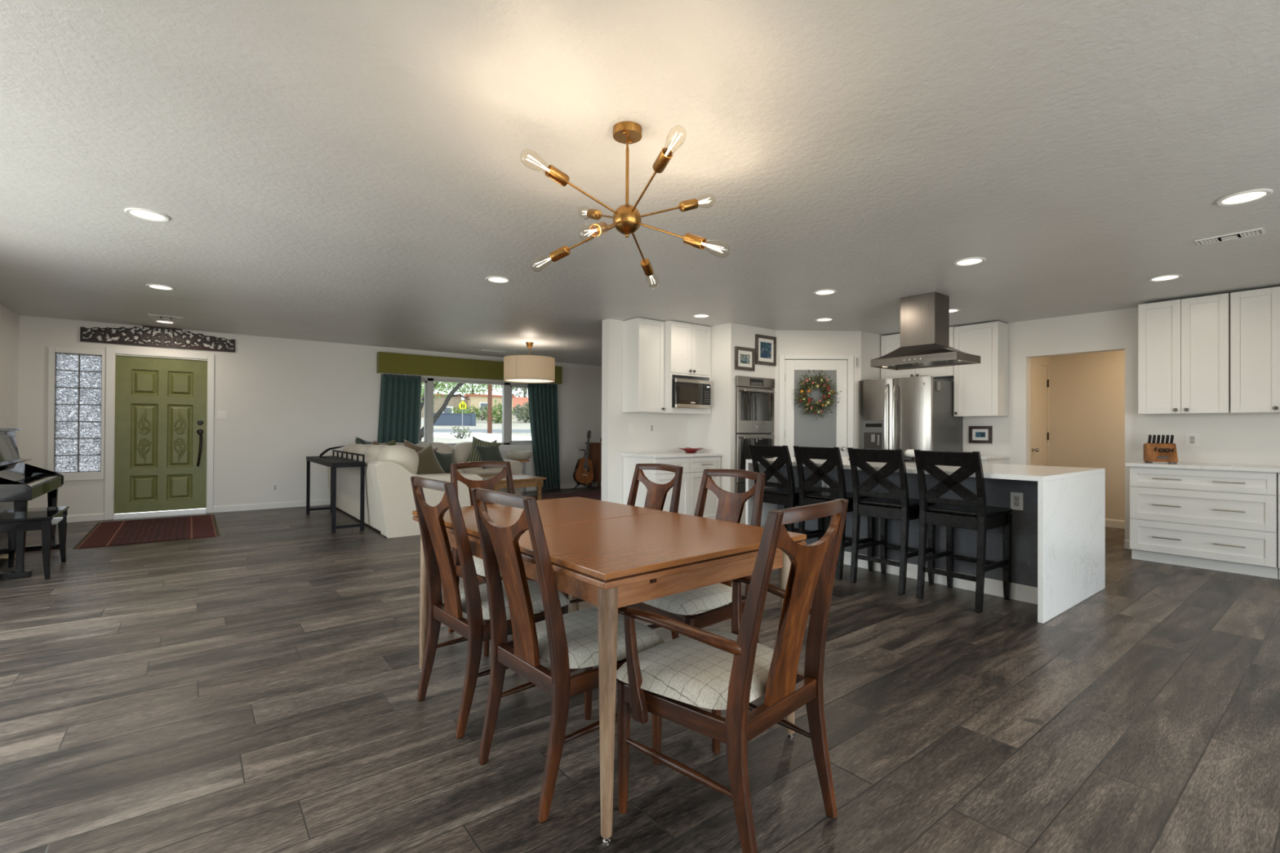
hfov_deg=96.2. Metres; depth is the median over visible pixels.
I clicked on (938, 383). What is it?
magnet
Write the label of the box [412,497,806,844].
dining table
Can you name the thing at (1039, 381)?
door
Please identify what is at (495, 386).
tree
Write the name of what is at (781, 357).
trim
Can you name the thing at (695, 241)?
socket
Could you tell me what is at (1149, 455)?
knife block
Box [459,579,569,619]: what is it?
seat cushion
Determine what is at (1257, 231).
ceiling vent
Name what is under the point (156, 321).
recessed light
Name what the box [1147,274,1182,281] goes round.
recessed light
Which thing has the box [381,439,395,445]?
throw pillow
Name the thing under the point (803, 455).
counter stool
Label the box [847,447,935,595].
counter stool
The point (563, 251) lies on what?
socket
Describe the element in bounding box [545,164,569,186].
socket
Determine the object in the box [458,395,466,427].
crossing sign
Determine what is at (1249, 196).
recessed light
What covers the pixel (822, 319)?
recessed light
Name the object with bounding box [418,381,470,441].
tree
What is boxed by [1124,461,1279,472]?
countertop
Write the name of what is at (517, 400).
house
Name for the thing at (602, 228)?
socket
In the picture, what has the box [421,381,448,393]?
tree
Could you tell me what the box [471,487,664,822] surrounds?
dining chair
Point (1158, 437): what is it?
kitchen knife
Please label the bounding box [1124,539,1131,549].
baseboard
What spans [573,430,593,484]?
guitar
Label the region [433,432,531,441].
driveway
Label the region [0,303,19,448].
wall
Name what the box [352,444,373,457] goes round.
cushion
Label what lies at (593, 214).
socket
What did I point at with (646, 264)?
socket
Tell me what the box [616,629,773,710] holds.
seat cushion
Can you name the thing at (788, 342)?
wall
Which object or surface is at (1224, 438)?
wall
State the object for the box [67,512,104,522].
baseboard
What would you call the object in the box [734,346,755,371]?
framed picture
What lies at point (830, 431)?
door
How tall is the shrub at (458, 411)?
2.160 m
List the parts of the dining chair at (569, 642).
leg, crest rail, rail, rail, leg, leg, rail, leg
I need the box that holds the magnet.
[936,381,940,391]
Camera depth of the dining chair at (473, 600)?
2.33 m
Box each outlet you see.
[271,483,278,491]
[648,422,653,432]
[1010,492,1023,510]
[1185,433,1199,446]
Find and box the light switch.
[217,410,227,419]
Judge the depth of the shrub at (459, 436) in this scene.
30.55 m
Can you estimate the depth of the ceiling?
2.67 m
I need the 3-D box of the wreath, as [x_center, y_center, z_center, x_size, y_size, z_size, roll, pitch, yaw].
[2.236,-0.398,7.265,0.650,0.657,0.114,0,0,0]
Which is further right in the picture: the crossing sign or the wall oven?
the wall oven
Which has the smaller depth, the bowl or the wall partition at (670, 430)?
the wall partition at (670, 430)
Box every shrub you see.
[447,405,471,413]
[449,426,471,439]
[459,404,482,420]
[472,404,487,420]
[481,399,514,422]
[511,401,529,422]
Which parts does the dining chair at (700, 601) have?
rail, leg, leg, rail, crest rail, rail, leg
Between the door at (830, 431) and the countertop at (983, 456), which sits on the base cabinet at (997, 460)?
the countertop at (983, 456)
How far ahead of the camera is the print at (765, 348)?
7.20 m
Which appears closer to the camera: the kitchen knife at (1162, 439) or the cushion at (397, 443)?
the kitchen knife at (1162, 439)
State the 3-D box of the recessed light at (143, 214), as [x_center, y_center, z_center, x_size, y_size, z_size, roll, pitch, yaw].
[-2.958,-1.269,3.451,0.210,0.009,0.210,1,0,-38]
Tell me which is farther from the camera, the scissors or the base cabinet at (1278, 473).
the scissors
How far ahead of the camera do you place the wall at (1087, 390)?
7.28 m
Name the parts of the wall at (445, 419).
post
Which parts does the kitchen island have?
baseboard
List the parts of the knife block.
steak slot plate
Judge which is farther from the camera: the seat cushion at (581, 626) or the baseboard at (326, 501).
the baseboard at (326, 501)
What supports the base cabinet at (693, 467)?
on the floor
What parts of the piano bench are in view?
leg, seat, leg, leg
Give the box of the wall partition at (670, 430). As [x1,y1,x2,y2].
[601,319,687,504]
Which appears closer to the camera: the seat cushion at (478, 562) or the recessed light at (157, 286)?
the seat cushion at (478, 562)
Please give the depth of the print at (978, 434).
6.90 m
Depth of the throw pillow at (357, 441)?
8.36 m
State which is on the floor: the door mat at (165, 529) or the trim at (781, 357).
the door mat at (165, 529)
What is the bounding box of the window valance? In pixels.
[376,351,562,384]
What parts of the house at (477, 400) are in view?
pane, pane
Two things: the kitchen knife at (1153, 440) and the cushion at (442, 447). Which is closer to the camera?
the kitchen knife at (1153, 440)
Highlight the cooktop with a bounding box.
[848,454,915,463]
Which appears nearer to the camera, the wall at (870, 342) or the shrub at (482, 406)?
the wall at (870, 342)
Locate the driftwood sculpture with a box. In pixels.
[319,445,344,457]
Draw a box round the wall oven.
[735,375,774,493]
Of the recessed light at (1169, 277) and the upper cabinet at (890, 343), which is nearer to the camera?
the recessed light at (1169, 277)
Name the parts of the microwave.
door, control panel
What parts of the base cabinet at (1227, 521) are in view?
pull, pull, pull, drawer, drawer, drawer, pull, pull, pull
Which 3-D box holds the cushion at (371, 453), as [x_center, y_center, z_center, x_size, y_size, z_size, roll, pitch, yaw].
[-3.205,0.447,7.141,0.380,0.450,0.600,13,-8,-37]
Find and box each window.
[47,346,105,480]
[418,377,543,451]
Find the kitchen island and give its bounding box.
[745,456,1105,623]
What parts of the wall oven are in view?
trim, oven door, control panel, oven door, handle, handle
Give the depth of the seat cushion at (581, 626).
1.98 m
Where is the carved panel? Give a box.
[80,325,235,352]
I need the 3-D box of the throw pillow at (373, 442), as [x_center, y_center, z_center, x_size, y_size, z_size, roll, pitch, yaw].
[-3.768,0.431,8.374,0.193,0.464,0.471,0,0,5]
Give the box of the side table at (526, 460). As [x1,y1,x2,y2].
[512,459,529,495]
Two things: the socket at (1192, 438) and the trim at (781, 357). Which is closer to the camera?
the socket at (1192, 438)
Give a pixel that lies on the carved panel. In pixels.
(121, 340)
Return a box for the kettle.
[904,448,915,457]
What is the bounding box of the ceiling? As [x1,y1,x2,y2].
[0,0,1279,365]
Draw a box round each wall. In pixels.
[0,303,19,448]
[17,315,601,519]
[433,413,476,426]
[687,322,736,493]
[730,323,775,524]
[774,329,861,457]
[861,331,882,380]
[933,307,1279,540]
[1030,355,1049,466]
[1049,350,1124,520]
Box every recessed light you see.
[124,208,169,222]
[146,284,175,290]
[154,320,175,324]
[485,275,511,283]
[692,313,711,318]
[813,288,836,295]
[814,317,834,321]
[949,308,960,313]
[953,257,986,266]
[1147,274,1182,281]
[1215,188,1273,205]
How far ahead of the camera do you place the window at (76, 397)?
7.16 m
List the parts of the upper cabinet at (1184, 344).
door, door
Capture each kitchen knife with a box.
[1146,434,1151,443]
[1151,434,1155,443]
[1155,435,1160,443]
[1160,435,1164,443]
[1164,435,1169,443]
[1168,435,1173,443]
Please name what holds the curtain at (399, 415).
hanging from the window valance
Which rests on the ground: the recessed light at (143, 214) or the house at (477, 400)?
the house at (477, 400)
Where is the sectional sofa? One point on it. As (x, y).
(389, 504)
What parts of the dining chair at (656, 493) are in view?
leg, leg, crest rail, leg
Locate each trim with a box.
[104,347,214,519]
[778,355,853,457]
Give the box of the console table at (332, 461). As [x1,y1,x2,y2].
[306,449,365,533]
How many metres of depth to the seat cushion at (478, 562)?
3.06 m
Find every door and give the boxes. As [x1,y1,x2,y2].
[113,355,207,519]
[784,360,847,457]
[1031,363,1048,466]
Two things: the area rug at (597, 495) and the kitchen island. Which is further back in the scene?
the area rug at (597, 495)
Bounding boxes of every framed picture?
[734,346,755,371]
[755,333,776,365]
[968,426,992,443]
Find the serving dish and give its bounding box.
[677,447,703,453]
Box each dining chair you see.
[410,475,569,738]
[448,461,534,657]
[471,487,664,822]
[560,463,683,639]
[624,469,765,706]
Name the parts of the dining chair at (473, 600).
leg, crest rail, rail, leg, rail, leg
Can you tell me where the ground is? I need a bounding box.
[420,415,531,443]
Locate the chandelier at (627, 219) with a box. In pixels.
[520,120,730,288]
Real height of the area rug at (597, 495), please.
0.010 m
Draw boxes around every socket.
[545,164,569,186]
[549,244,570,262]
[586,208,602,219]
[589,221,608,236]
[640,258,653,275]
[653,147,672,173]
[678,198,698,212]
[683,232,706,249]
[1013,495,1019,506]
[1189,435,1195,444]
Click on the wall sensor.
(856, 358)
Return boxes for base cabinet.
[622,455,720,519]
[981,458,1008,464]
[1129,466,1279,578]
[1277,472,1279,579]
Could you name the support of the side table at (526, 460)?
on the floor
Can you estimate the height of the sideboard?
0.912 m
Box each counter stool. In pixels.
[748,444,824,540]
[793,445,874,580]
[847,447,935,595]
[913,449,1012,613]
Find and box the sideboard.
[585,442,601,488]
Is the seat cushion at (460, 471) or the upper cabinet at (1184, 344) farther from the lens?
the seat cushion at (460, 471)
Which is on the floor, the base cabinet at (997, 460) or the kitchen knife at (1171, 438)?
the base cabinet at (997, 460)
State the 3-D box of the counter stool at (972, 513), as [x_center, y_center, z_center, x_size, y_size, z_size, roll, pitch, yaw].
[2.271,0.689,4.042,0.565,1.050,0.430,1,0,-38]
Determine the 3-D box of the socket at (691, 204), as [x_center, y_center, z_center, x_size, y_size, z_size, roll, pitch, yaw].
[0.217,-0.990,2.569,0.093,0.071,0.045,0,0,-32]
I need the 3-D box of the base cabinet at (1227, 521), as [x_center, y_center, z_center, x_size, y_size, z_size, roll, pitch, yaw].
[5.039,0.803,5.133,0.672,0.862,0.915,1,0,-38]
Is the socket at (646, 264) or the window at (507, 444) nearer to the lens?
the socket at (646, 264)
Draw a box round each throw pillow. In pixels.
[355,436,376,444]
[371,440,381,444]
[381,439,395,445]
[404,439,438,452]
[416,443,444,474]
[433,450,453,473]
[466,436,501,462]
[475,445,504,469]
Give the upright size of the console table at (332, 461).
0.875 m
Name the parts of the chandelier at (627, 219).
bulb, bulb, bulb, arm, arm, arm, arm, stem, arm, arm, arm, arm, bulb, bulb, bulb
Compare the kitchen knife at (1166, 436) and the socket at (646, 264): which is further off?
the kitchen knife at (1166, 436)
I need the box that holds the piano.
[0,427,63,579]
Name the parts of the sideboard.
leg, door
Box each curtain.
[377,373,421,444]
[527,382,559,489]
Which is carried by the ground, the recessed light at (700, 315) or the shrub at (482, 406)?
the shrub at (482, 406)
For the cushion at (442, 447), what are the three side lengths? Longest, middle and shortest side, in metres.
0.700 x 0.430 x 0.300 m
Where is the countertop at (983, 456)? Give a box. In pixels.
[980,454,1009,459]
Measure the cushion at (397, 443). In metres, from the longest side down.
0.700 x 0.430 x 0.300 m
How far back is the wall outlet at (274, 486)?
8.42 m
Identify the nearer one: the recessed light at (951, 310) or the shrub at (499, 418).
the recessed light at (951, 310)
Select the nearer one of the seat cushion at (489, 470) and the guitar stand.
the seat cushion at (489, 470)
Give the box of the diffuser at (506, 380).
[505,378,551,382]
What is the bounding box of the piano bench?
[0,506,69,579]
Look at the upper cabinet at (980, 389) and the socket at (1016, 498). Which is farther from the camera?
the upper cabinet at (980, 389)
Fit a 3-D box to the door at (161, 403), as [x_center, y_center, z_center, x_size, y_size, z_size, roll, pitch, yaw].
[-6.380,0.136,7.667,0.955,2.108,0.160,1,0,-38]
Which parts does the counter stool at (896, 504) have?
leg, rail, rail, leg, seat, leg, leg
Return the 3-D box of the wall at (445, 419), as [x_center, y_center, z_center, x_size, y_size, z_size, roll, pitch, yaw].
[-17.742,-0.654,54.842,4.264,1.250,0.370,1,0,-38]
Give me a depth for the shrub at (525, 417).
67.65 m
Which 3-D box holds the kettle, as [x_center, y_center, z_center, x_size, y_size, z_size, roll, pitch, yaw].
[2.426,0.227,5.060,0.104,0.078,0.183,1,0,-38]
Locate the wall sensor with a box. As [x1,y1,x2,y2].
[854,356,858,368]
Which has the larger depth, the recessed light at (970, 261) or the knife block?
the knife block
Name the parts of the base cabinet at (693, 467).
drawer, door, door, drawer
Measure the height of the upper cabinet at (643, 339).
1.076 m
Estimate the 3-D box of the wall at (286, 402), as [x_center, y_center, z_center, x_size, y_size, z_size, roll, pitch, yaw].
[-3.666,-0.052,9.829,9.863,2.536,0.140,1,0,-38]
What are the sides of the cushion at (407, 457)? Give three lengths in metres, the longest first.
0.600 x 0.460 x 0.380 m
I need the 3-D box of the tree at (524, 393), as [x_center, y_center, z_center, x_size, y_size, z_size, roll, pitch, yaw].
[-22.011,-8.301,109.565,9.542,9.647,9.841,1,0,-38]
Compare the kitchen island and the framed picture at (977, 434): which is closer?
the kitchen island
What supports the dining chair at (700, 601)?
on the floor
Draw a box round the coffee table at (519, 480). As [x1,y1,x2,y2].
[477,472,546,500]
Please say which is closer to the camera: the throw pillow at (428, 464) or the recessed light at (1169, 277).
the recessed light at (1169, 277)
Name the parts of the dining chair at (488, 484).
leg, rail, crest rail, leg, leg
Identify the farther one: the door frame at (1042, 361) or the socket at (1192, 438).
the door frame at (1042, 361)
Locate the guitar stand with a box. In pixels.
[572,448,592,490]
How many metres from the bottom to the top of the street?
0.465 m
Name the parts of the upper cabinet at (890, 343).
door, door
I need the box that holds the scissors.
[1158,448,1170,453]
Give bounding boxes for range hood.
[870,291,980,370]
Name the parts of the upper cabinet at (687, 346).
door, niche frame, door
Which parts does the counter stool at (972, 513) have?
leg, rail, leg, rail, seat, leg, leg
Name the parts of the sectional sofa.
frame, arm, arm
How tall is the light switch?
0.120 m
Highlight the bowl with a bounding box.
[506,450,532,460]
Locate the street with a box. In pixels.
[433,428,530,432]
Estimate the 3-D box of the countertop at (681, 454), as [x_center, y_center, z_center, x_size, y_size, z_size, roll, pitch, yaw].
[0.390,0.335,6.856,1.058,0.030,0.624,1,0,-38]
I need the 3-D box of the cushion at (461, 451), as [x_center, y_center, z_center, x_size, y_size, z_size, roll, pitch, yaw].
[-2.853,0.473,9.775,0.700,0.430,0.300,1,-10,-38]
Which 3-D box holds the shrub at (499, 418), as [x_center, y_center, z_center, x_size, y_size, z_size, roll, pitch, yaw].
[-15.782,-1.535,63.918,3.455,2.996,3.322,1,0,-38]
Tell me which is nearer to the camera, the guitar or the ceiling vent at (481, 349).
the ceiling vent at (481, 349)
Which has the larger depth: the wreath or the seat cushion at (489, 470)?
the seat cushion at (489, 470)
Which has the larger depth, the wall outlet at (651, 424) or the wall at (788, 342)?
the wall at (788, 342)
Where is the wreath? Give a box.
[791,369,841,419]
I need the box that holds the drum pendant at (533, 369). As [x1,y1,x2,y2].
[503,342,555,383]
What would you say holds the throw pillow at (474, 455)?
on the sectional sofa
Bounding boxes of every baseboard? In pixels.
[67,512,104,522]
[213,481,601,512]
[1105,518,1124,528]
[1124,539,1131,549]
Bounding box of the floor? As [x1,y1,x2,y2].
[0,486,1279,852]
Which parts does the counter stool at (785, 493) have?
leg, rail, rail, leg, leg, seat, leg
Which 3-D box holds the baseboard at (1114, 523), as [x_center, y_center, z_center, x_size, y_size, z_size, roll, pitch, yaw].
[6.073,1.198,6.819,0.014,0.100,2.060,1,0,-38]
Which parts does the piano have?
rail, lid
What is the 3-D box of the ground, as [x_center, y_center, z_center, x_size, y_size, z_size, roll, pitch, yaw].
[-30.447,-2.804,71.410,220.000,9.550,130.000,1,0,-38]
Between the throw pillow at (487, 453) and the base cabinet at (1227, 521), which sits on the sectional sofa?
the throw pillow at (487, 453)
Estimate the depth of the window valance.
9.77 m
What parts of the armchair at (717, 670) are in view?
leg, rail, arm, leg, leg, arm, rail, rail, crest rail, leg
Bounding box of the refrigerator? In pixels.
[857,375,962,454]
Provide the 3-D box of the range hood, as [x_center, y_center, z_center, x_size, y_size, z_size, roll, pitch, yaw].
[2.673,-0.896,5.410,0.496,0.654,0.795,1,0,-38]
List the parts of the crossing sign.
panel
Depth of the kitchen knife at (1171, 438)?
5.29 m
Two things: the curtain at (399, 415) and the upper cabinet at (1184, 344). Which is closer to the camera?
the upper cabinet at (1184, 344)
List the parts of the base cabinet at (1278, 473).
drawer, drawer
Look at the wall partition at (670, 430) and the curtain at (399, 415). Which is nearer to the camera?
the wall partition at (670, 430)
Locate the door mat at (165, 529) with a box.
[72,514,220,549]
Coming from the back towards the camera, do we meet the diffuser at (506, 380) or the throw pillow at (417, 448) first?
the diffuser at (506, 380)
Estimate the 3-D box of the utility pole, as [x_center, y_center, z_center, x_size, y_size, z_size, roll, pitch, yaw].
[-11.007,-3.893,42.182,2.400,9.000,0.332,1,0,-38]
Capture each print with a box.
[740,353,750,364]
[760,341,771,359]
[975,431,985,437]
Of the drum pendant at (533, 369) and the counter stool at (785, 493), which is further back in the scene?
the drum pendant at (533, 369)
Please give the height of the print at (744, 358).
0.113 m
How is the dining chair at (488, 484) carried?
on the floor
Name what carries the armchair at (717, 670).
on the floor
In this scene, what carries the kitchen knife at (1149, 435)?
on the knife block
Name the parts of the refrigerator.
door, handle, handle, door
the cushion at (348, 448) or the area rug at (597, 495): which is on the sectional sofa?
the cushion at (348, 448)
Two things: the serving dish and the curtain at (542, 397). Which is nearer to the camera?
the serving dish
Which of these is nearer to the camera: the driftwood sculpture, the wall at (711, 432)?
the wall at (711, 432)
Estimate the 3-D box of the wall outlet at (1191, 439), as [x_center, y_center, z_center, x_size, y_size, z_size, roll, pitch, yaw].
[5.232,0.127,5.443,0.009,0.125,0.100,1,0,-38]
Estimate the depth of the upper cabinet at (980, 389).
6.64 m
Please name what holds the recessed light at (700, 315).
in the ceiling
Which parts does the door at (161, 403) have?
panel, panel, panel, panel, panel, panel, handle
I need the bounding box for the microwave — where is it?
[671,377,711,408]
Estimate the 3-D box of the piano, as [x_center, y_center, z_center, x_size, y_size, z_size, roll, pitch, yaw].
[-5.456,0.597,4.872,0.635,1.165,1.470,1,0,-38]
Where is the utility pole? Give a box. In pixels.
[487,384,492,433]
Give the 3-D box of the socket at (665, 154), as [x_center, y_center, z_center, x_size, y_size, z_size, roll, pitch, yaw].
[0.082,-0.971,2.099,0.045,0.067,0.092,0,0,-24]
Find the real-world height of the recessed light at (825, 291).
0.009 m
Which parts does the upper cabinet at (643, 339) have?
door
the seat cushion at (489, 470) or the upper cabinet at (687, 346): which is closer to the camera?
the upper cabinet at (687, 346)
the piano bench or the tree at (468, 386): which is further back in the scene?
the tree at (468, 386)
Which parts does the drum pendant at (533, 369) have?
lamp shade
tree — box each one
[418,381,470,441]
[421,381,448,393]
[448,382,493,395]
[492,385,518,393]
[501,385,528,397]
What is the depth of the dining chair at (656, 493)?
3.30 m
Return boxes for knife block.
[1143,443,1177,463]
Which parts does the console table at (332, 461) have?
leg, leg, leg, gallery rail, leg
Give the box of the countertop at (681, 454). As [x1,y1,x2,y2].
[621,451,722,457]
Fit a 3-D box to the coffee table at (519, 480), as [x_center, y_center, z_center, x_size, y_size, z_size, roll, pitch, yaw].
[-2.063,0.982,8.695,0.840,0.452,1.120,1,0,-38]
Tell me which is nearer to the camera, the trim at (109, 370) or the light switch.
the trim at (109, 370)
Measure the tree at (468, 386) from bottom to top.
8.988 m
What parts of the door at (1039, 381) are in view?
knob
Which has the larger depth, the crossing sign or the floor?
the crossing sign
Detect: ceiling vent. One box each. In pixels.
[147,314,182,320]
[479,349,505,352]
[1194,227,1265,245]
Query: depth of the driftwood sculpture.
7.64 m
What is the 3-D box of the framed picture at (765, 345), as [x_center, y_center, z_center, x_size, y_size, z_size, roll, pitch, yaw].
[1.579,-0.956,7.207,0.375,0.368,0.022,1,0,-37]
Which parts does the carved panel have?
post, rail, post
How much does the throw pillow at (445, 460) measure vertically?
0.384 m
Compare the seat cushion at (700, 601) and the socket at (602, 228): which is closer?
the socket at (602, 228)
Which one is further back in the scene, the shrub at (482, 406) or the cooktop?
the shrub at (482, 406)
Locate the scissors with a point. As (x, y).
(1163, 451)
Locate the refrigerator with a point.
(906, 413)
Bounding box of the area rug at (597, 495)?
[528,490,601,500]
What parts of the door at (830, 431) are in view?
frosted pane, knob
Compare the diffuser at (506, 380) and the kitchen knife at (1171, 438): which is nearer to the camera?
the kitchen knife at (1171, 438)
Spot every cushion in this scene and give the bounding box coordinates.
[342,444,362,456]
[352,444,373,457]
[364,444,388,460]
[377,444,418,474]
[379,442,404,445]
[414,442,453,453]
[452,441,472,463]
[456,469,464,473]
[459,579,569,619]
[460,466,503,474]
[472,555,501,576]
[535,608,664,668]
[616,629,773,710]
[642,582,732,614]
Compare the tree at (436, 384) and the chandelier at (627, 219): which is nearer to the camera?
the chandelier at (627, 219)
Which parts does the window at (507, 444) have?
sash, sill, sash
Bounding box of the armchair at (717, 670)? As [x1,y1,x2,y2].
[616,498,848,852]
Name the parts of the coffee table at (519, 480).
leg, leg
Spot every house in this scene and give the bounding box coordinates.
[420,393,515,418]
[512,396,528,415]
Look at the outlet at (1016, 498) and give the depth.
4.02 m
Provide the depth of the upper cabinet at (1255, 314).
4.91 m
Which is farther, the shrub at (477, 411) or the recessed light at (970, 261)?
the shrub at (477, 411)
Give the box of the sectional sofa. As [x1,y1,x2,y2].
[327,441,522,537]
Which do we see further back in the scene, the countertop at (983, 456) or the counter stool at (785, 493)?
the countertop at (983, 456)
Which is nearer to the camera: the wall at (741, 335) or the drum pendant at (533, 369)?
the wall at (741, 335)
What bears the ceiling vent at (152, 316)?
in the ceiling
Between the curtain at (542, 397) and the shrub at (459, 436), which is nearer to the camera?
the curtain at (542, 397)
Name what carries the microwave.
in the upper cabinet at (687, 346)
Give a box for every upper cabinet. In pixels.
[622,317,664,413]
[648,320,711,414]
[880,326,954,379]
[953,320,1008,417]
[1137,293,1234,414]
[1230,286,1279,413]
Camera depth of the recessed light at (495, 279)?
4.90 m
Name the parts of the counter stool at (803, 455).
leg, rail, rail, leg, seat, leg, leg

